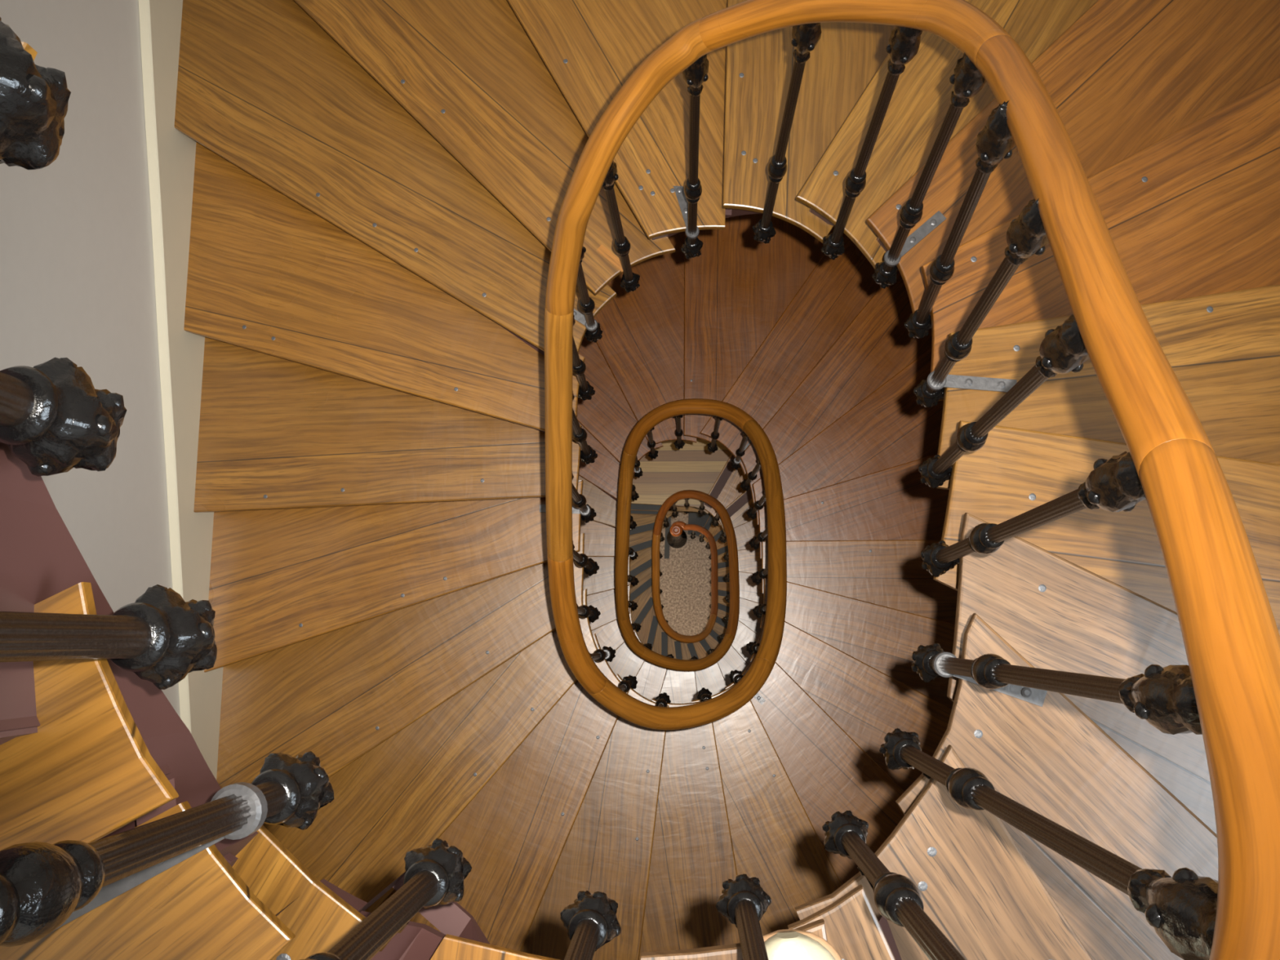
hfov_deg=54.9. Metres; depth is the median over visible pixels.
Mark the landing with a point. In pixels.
(692, 466)
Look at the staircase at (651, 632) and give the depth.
11.37 m
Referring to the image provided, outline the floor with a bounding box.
[659,506,711,635]
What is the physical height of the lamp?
0.084 m
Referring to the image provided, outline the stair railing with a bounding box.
[0,0,1279,959]
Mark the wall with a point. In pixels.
(77, 282)
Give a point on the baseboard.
(171, 153)
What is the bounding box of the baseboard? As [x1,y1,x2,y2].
[137,0,222,779]
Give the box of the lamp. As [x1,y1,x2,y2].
[763,928,841,959]
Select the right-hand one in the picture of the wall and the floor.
the floor
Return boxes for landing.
[631,438,731,514]
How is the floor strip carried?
on the floor
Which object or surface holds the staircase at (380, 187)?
on the landing
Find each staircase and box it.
[0,0,1279,959]
[629,503,729,659]
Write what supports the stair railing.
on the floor
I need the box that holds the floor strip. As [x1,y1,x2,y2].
[664,515,671,559]
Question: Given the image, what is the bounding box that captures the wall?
[0,0,180,717]

